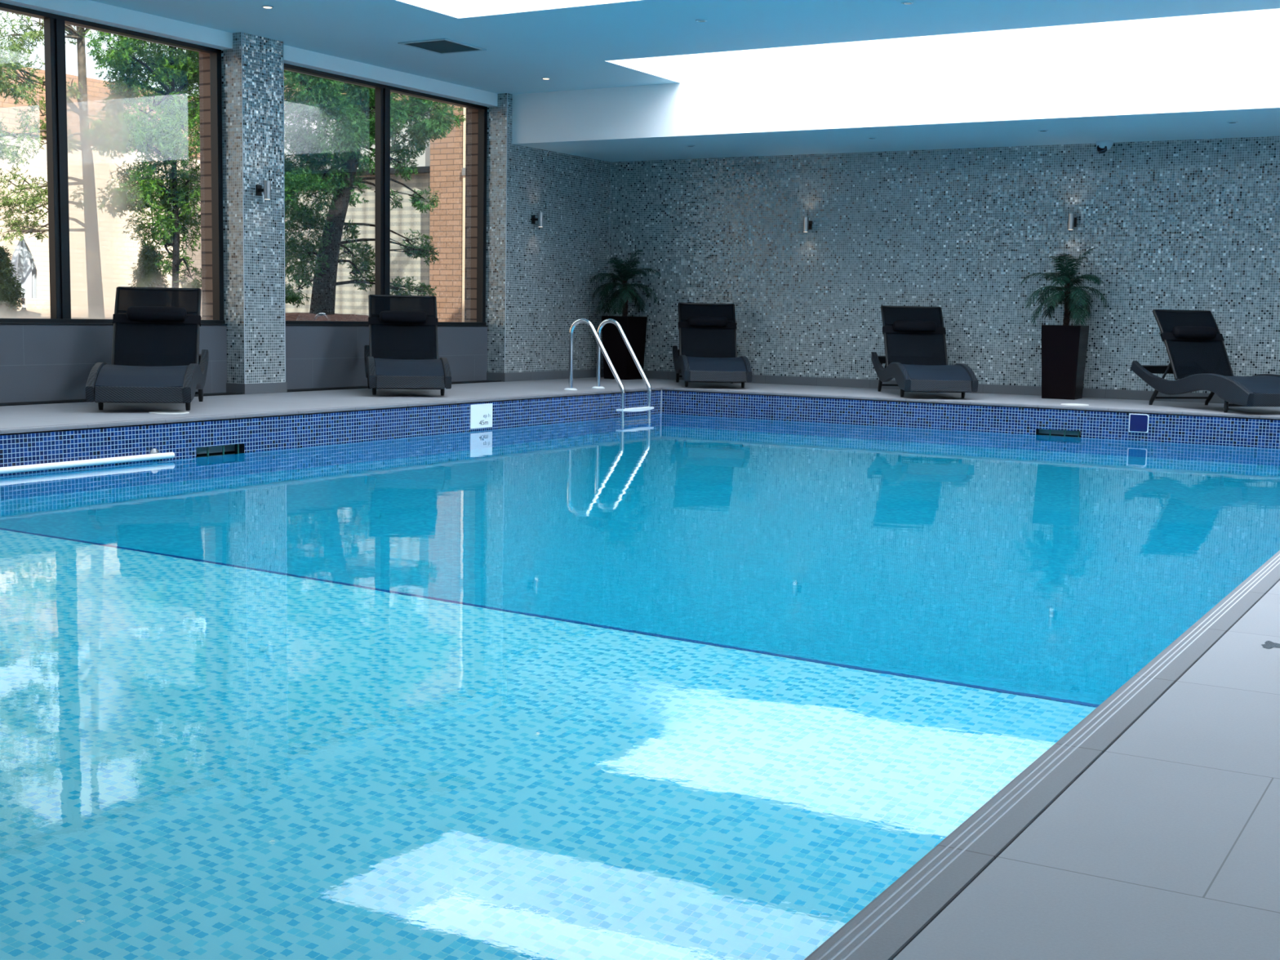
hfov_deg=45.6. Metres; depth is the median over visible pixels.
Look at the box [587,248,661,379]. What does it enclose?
potted palm
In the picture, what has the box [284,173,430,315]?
curtain
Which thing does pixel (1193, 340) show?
sun lounger
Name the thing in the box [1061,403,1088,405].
deck hatch
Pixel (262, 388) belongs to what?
baseboard
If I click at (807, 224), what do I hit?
wall light
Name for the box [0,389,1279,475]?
wall
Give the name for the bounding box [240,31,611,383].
trim
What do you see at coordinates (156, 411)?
deck hatch
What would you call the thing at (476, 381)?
floor vent
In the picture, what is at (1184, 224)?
wall
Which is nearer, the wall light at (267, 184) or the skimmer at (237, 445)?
the skimmer at (237, 445)
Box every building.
[0,66,201,316]
[284,75,466,322]
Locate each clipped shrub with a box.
[0,245,26,313]
[127,242,169,287]
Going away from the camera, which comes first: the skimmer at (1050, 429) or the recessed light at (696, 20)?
the recessed light at (696, 20)
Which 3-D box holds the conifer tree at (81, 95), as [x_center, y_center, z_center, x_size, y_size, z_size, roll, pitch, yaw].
[-6.800,-5.747,15.849,2.716,8.375,2.493,5,7,30]
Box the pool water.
[0,413,1279,959]
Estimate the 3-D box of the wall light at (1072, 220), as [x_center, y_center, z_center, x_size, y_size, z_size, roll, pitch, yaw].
[4.128,-2.466,14.553,0.056,0.150,0.128,5,7,30]
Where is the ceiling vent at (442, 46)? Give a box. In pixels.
[397,38,486,54]
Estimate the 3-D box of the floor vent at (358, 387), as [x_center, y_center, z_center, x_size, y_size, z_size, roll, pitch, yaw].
[-2.750,-0.802,13.467,0.275,0.008,1.174,5,7,30]
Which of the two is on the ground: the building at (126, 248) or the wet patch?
the building at (126, 248)
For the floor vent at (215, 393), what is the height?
0.008 m
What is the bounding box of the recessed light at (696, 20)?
[695,19,706,22]
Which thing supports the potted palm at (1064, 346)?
on the floor
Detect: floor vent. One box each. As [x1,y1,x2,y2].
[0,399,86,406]
[203,392,243,395]
[287,386,368,391]
[451,380,502,384]
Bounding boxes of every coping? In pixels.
[0,386,661,435]
[657,386,1279,420]
[804,550,1279,959]
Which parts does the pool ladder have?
handrail, handrail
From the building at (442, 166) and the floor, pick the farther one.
the building at (442, 166)
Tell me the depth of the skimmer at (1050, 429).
13.12 m
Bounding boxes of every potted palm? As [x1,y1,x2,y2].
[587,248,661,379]
[1020,247,1109,399]
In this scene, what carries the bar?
attached to the wall at (266, 433)
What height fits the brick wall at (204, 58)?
3.450 m
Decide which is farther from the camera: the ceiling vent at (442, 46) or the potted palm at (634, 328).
the potted palm at (634, 328)
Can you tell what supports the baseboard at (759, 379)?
attached to the wall at (1184, 224)
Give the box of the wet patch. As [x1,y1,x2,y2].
[1261,640,1279,648]
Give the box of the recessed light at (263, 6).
[261,5,273,8]
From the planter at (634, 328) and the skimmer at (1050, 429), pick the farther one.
the planter at (634, 328)
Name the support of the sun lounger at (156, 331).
on the floor
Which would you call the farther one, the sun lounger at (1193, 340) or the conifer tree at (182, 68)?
the conifer tree at (182, 68)
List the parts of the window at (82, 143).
pane, pane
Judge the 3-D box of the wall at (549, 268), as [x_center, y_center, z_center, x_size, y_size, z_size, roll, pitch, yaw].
[-4.963,-2.055,9.845,0.500,3.700,17.460,5,7,30]
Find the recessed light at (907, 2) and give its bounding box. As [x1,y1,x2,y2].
[901,0,913,4]
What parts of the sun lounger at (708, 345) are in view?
leg, rail, backrest, seat, rail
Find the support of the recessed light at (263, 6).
in the ceiling
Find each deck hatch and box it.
[148,410,189,413]
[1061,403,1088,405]
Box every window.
[0,2,226,325]
[284,63,488,326]
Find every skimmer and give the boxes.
[206,444,239,456]
[1049,429,1079,436]
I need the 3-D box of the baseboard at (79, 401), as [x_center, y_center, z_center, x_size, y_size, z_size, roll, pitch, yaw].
[-4.268,-0.549,10.881,0.276,0.008,0.898,5,7,30]
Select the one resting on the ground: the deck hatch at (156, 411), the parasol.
the parasol
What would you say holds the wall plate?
attached to the wall at (266, 433)
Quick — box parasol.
[9,235,36,311]
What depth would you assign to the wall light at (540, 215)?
15.83 m
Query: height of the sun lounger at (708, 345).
0.851 m
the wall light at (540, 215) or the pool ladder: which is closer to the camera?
the pool ladder
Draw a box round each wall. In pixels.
[0,0,610,403]
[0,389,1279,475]
[199,51,213,319]
[608,136,1279,393]
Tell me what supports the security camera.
attached to the ceiling
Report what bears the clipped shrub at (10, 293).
on the ground
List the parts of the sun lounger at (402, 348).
rail, leg, backrest, seat, leg, rail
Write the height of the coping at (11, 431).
0.030 m
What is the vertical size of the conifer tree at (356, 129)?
7.376 m
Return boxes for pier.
[464,107,478,322]
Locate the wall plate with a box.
[1128,413,1149,432]
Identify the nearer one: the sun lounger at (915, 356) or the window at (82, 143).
the window at (82, 143)
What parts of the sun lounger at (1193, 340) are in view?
leg, rail, backrest, leg, leg, seat, rail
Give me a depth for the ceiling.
12.72 m
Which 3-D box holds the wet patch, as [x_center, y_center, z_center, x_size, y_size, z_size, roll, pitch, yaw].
[1.436,0.375,3.453,0.050,0.001,0.092,5,7,30]
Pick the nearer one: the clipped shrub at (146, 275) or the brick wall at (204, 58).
the brick wall at (204, 58)
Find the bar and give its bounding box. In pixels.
[0,448,174,474]
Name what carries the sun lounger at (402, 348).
on the floor
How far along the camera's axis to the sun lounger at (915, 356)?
14.81 m
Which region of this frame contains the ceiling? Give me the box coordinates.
[89,0,1279,162]
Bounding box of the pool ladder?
[564,318,653,420]
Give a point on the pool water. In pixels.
(662, 686)
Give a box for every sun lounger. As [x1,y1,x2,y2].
[84,286,208,410]
[364,294,451,395]
[672,302,752,387]
[871,305,978,398]
[1130,309,1279,413]
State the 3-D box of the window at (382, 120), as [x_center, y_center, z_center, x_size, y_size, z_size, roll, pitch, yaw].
[-2.394,-2.557,14.246,0.115,2.222,3.180,5,7,30]
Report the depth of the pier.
15.70 m
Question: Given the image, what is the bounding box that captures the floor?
[0,377,1279,959]
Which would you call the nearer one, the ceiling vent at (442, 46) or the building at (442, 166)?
the ceiling vent at (442, 46)
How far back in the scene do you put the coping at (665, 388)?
13.47 m
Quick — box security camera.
[1096,140,1113,153]
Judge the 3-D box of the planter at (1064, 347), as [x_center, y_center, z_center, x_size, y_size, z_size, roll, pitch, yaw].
[4.003,-1.115,14.391,0.364,0.690,0.364,5,7,29]
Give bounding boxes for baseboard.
[226,368,604,394]
[643,370,1230,403]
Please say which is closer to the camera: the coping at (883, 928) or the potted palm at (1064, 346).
the coping at (883, 928)
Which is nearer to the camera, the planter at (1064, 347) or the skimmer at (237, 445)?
the skimmer at (237, 445)
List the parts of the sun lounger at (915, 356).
leg, rail, leg, backrest, seat, rail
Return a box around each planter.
[601,315,647,379]
[1041,324,1088,399]
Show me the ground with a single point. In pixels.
(288, 316)
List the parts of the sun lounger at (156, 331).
rail, leg, seat, backrest, leg, rail, leg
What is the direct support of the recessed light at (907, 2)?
in the ceiling
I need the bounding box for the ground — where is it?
[200,312,368,321]
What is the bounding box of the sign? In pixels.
[470,403,492,428]
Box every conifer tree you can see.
[0,12,99,244]
[83,30,201,288]
[284,70,466,315]
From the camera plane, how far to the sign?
12.49 m
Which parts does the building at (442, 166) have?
pane, door rail, door post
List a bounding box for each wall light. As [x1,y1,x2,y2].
[255,180,271,199]
[531,212,543,226]
[803,217,812,231]
[1067,213,1076,230]

